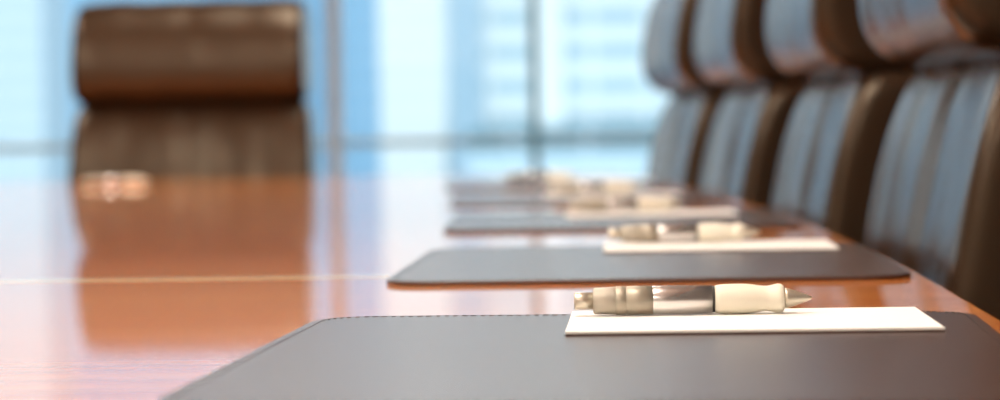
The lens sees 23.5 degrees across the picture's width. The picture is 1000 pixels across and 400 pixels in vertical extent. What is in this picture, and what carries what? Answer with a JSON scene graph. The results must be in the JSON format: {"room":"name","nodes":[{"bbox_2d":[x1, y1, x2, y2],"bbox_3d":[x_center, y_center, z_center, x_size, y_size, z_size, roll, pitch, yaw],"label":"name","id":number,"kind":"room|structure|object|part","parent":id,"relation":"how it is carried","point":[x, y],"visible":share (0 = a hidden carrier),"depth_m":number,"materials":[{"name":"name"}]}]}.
{"room":"conference room","nodes":[
{"label":"conference room","id":0,"kind":"room"},
{"bbox_3d":[-1.973,0.868,2.449,7.750,0.100,13.600,-1,2,3],"label":"floor","id":1,"kind":"structure","parent":0,"visible":0},
{"bbox_2d":[68,0,317,180],"bbox_3d":[-0.750,0.108,5.558,0.610,1.169,0.746,-1,2,3],"label":"chair","id":2,"kind":"object","parent":1,"relation":"on","point":[169,89],"visible":0.64,"depth_m":5.73,"materials":[{"name":"brown leather"}]},
{"bbox_3d":[-0.738,0.004,5.793,0.610,0.504,0.232,-1,2,3],"label":"backrest","id":3,"kind":"part","parent":2,"relation":"part of","materials":[{"name":"brown leather"}]},
{"bbox_2d":[0,173,999,399],"bbox_3d":[-0.842,0.451,1.768,2.340,0.740,7.698,-1,2,3],"label":"conference table","id":4,"kind":"object","parent":1,"relation":"on","point":[144,291],"visible":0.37,"depth_m":2.03,"materials":[{"name":"brown wood"}]},
{"bbox_2d":[82,177,148,185],"bbox_3d":[-0.813,-0.040,5.077,0.143,0.018,0.018,-1,2,3],"label":"ballpoint pen","id":5,"kind":"object","parent":4,"relation":"on","point":[102,181],"visible":1,"depth_m":5.07,"materials":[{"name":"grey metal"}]},
{"bbox_2d":[445,180,668,190],"bbox_3d":[0.098,-0.030,4.524,0.402,0.004,0.470,-1,2,-2],"label":"desk pad","id":6,"kind":"object","parent":4,"relation":"on","point":[481,185],"visible":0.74,"depth_m":4.42,"materials":[{"name":"leather"}]},
{"bbox_2d":[539,178,652,182],"bbox_3d":[0.183,-0.037,4.616,0.210,0.002,0.145,-1,2,-2],"label":"notepad","id":7,"kind":"object","parent":6,"relation":"on","point":[634,179],"visible":1,"depth_m":4.57,"materials":[{"name":"white paper"}]},
{"bbox_2d":[503,171,576,180],"bbox_3d":[0.078,-0.046,4.648,0.143,0.018,0.018,-1,2,0],"label":"ballpoint pen","id":8,"kind":"object","parent":7,"relation":"on","point":[549,175],"visible":1,"depth_m":4.64,"materials":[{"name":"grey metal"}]},
{"bbox_2d":[158,311,999,399],"bbox_3d":[0.066,0.080,1.253,0.402,0.004,0.470,-1,2,5],"label":"desk pad","id":9,"kind":"object","parent":4,"relation":"on","point":[429,357],"visible":0.85,"depth_m":1.18,"materials":[{"name":"leather"}]},
{"bbox_2d":[565,307,944,335],"bbox_3d":[0.145,0.071,1.406,0.210,0.002,0.145,-1,2,3],"label":"notepad","id":10,"kind":"object","parent":9,"relation":"on","point":[856,319],"visible":0.93,"depth_m":1.38,"materials":[{"name":"white paper"}]},
{"bbox_2d":[574,284,811,314],"bbox_3d":[0.116,0.060,1.442,0.143,0.018,0.018,-1,2,2],"label":"ballpoint pen","id":11,"kind":"object","parent":10,"relation":"on","point":[722,298],"visible":1,"depth_m":1.44,"materials":[{"name":"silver metal"}]},
{"bbox_2d":[450,191,724,206],"bbox_3d":[0.126,-0.003,3.702,0.402,0.004,0.470,-1,2,0],"label":"desk pad","id":12,"kind":"object","parent":4,"relation":"on","point":[527,199],"visible":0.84,"depth_m":3.60,"materials":[{"name":"leather"}]},
{"bbox_2d":[543,192,682,198],"bbox_3d":[0.174,-0.007,3.731,0.210,0.002,0.145,-1,2,0],"label":"notepad","id":13,"kind":"object","parent":12,"relation":"on","point":[647,194],"visible":1,"depth_m":3.69,"materials":[{"name":"white paper"}]},
{"bbox_2d":[551,182,641,193],"bbox_3d":[0.151,-0.019,3.773,0.143,0.018,0.018,-1,2,0],"label":"ballpoint pen","id":14,"kind":"object","parent":13,"relation":"on","point":[608,187],"visible":1,"depth_m":3.77,"materials":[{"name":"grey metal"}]},
{"bbox_2d":[443,209,802,232],"bbox_3d":[0.141,0.024,2.887,0.402,0.004,0.470,-1,2,1],"label":"desk pad","id":15,"kind":"object","parent":4,"relation":"on","point":[752,218],"visible":0.85,"depth_m":2.80,"materials":[{"name":"leather"}]},
{"bbox_2d":[566,209,738,218],"bbox_3d":[0.187,0.017,2.984,0.210,0.002,0.145,-1,2,1],"label":"notepad","id":16,"kind":"object","parent":15,"relation":"on","point":[671,213],"visible":1,"depth_m":2.95,"materials":[{"name":"white paper"}]},
{"bbox_2d":[570,197,682,211],"bbox_3d":[0.161,0.006,3.035,0.143,0.018,0.018,-1,2,2],"label":"ballpoint pen","id":17,"kind":"object","parent":16,"relation":"on","point":[642,203],"visible":1,"depth_m":3.03,"materials":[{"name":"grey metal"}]},
{"bbox_2d":[386,243,910,285],"bbox_3d":[0.124,0.053,2.042,0.402,0.004,0.470,-1,2,3],"label":"desk pad","id":18,"kind":"object","parent":4,"relation":"on","point":[564,265],"visible":0.89,"depth_m":1.94,"materials":[{"name":"leather"}]},
{"bbox_2d":[603,239,838,253],"bbox_3d":[0.201,0.043,2.217,0.210,0.002,0.145,-1,2,3],"label":"notepad","id":19,"kind":"object","parent":18,"relation":"on","point":[817,244],"visible":0.96,"depth_m":2.19,"materials":[{"name":"white paper"}]},
{"bbox_2d":[609,223,759,242],"bbox_3d":[0.174,0.031,2.270,0.143,0.018,0.018,-1,2,4],"label":"ballpoint pen","id":20,"kind":"object","parent":19,"relation":"on","point":[703,232],"visible":1,"depth_m":2.26,"materials":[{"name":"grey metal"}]},
{"bbox_2d":[641,0,730,189],"bbox_3d":[0.166,0.115,4.883,0.746,1.169,0.610,-1,2,-4],"label":"chair","id":21,"kind":"object","parent":1,"relation":"on","point":[685,124],"visible":0.32,"depth_m":4.75,"materials":[{"name":"brown leather"}]},
{"bbox_3d":[0.403,0.015,4.895,0.232,0.504,0.610,-1,2,-4],"label":"backrest","id":22,"kind":"part","parent":21,"relation":"part of","materials":[{"name":"brown leather"}]},
{"bbox_2d":[694,0,810,209],"bbox_3d":[0.204,0.141,4.066,0.746,1.169,0.610,-1,2,-2],"label":"chair","id":23,"kind":"object","parent":1,"relation":"on","point":[751,125],"visible":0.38,"depth_m":3.81,"materials":[{"name":"brown leather"}]},
{"bbox_3d":[0.442,0.042,4.070,0.232,0.504,0.610,-1,2,-2],"label":"backrest","id":24,"kind":"part","parent":23,"relation":"part of","materials":[{"name":"brown leather"}]},
{"bbox_2d":[765,0,918,245],"bbox_3d":[0.232,0.169,3.239,0.746,1.169,0.610,-1,2,0],"label":"chair","id":25,"kind":"object","parent":1,"relation":"on","point":[837,132],"visible":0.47,"depth_m":2.97,"materials":[{"name":"brown leather"}]},
{"bbox_3d":[0.469,0.069,3.236,0.232,0.504,0.610,-1,2,0],"label":"backrest","id":26,"kind":"part","parent":25,"relation":"part of","materials":[{"name":"brown leather"}]},
{"bbox_2d":[858,0,999,319],"bbox_3d":[0.240,0.196,2.410,0.746,1.169,0.610,-1,2,1],"label":"chair","id":27,"kind":"object","parent":1,"relation":"on","point":[934,212],"visible":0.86,"depth_m":2.30,"materials":[{"name":"brown leather"}]},
{"bbox_3d":[-1.633,-2.140,9.051,7.750,0.140,0.100,-1,2,3],"label":"wall","id":28,"kind":"structure","parent":0,"visible":0},
{"bbox_2d":[0,140,327,151],"bbox_3d":[-1.394,-0.744,9.075,1.518,2.660,0.100,-1,2,3],"label":"window","id":29,"kind":"structure","parent":28,"relation":"in","point":[320,143],"depth_m":9.08,"materials":[{"name":"grey metal"}]},
{"bbox_2d":[326,0,529,176],"bbox_3d":[-0.268,-0.761,9.010,0.766,2.660,0.100,-1,2,3],"label":"window","id":30,"kind":"structure","parent":28,"relation":"in","point":[336,142],"depth_m":9.00,"materials":[{"name":"grey metal"}]},
{"bbox_3d":[-0.242,-0.219,9.027,0.704,0.025,0.060,-1,2,3],"label":"transom rail","id":31,"kind":"part","parent":30,"relation":"part of","materials":[{"name":"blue metal"}]},
{"bbox_2d":[529,0,653,171],"bbox_3d":[0.487,-0.773,8.966,0.757,2.660,0.100,-1,2,3],"label":"window","id":32,"kind":"structure","parent":28,"relation":"in","point":[533,4],"depth_m":8.95,"materials":[{"name":"grey metal"}]},
{"bbox_3d":[0.509,-0.231,8.983,0.704,0.025,0.060,-1,2,3],"label":"transom rail","id":33,"kind":"part","parent":32,"relation":"part of","materials":[{"name":"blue metal"}]},
{"label":"outside","id":34,"kind":"structure","parent":0,"visible":0},
{"bbox_3d":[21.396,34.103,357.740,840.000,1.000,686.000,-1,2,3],"label":"ground","id":35,"kind":"structure","parent":34,"visible":0},
{"bbox_2d":[0,0,70,181],"bbox_3d":[-63.491,-16.526,310.800,12.850,106.200,14.600,-1,2,3],"label":"office tower","id":36,"kind":"structure","parent":35,"relation":"on","point":[34,42],"depth_m":303.92,"materials":[{"name":"glass"}]},
{"bbox_2d":[68,0,380,176],"bbox_3d":[-54.685,-18.662,370.353,76.500,106.200,14.600,-1,2,3],"label":"office tower","id":37,"kind":"structure","parent":35,"relation":"on","point":[360,46],"depth_m":361.53,"materials":[{"name":"glass"}]},
{"bbox_2d":[378,0,451,175],"bbox_3d":[-10.436,-16.907,295.189,8.600,106.200,9.600,-1,2,3],"label":"office tower","id":38,"kind":"structure","parent":35,"relation":"on","point":[414,35],"depth_m":290.85,"materials":[{"name":"glass"}]},
{"bbox_2d":[449,0,481,174],"bbox_3d":[-4.159,-19.055,356.391,9.350,106.200,12.600,-1,2,3],"label":"office tower","id":39,"kind":"structure","parent":35,"relation":"on","point":[465,38],"depth_m":350.40,"materials":[{"name":"glass"}]},
{"bbox_2d":[465,123,657,177],"bbox_3d":[10.838,13.342,292.491,28.525,45.200,12.400,-1,2,3],"label":"building","id":40,"kind":"structure","parent":35,"relation":"on","point":[625,158],"depth_m":285.99,"materials":[{"name":"blue metal"}]},
{"bbox_2d":[480,0,671,125],"bbox_3d":[11.596,-17.641,305.966,27.850,106.200,15.500,-1,2,3],"label":"office tower","id":41,"kind":"structure","parent":35,"relation":"on","point":[591,72],"depth_m":299.43,"materials":[{"name":"glass"}]}
]}

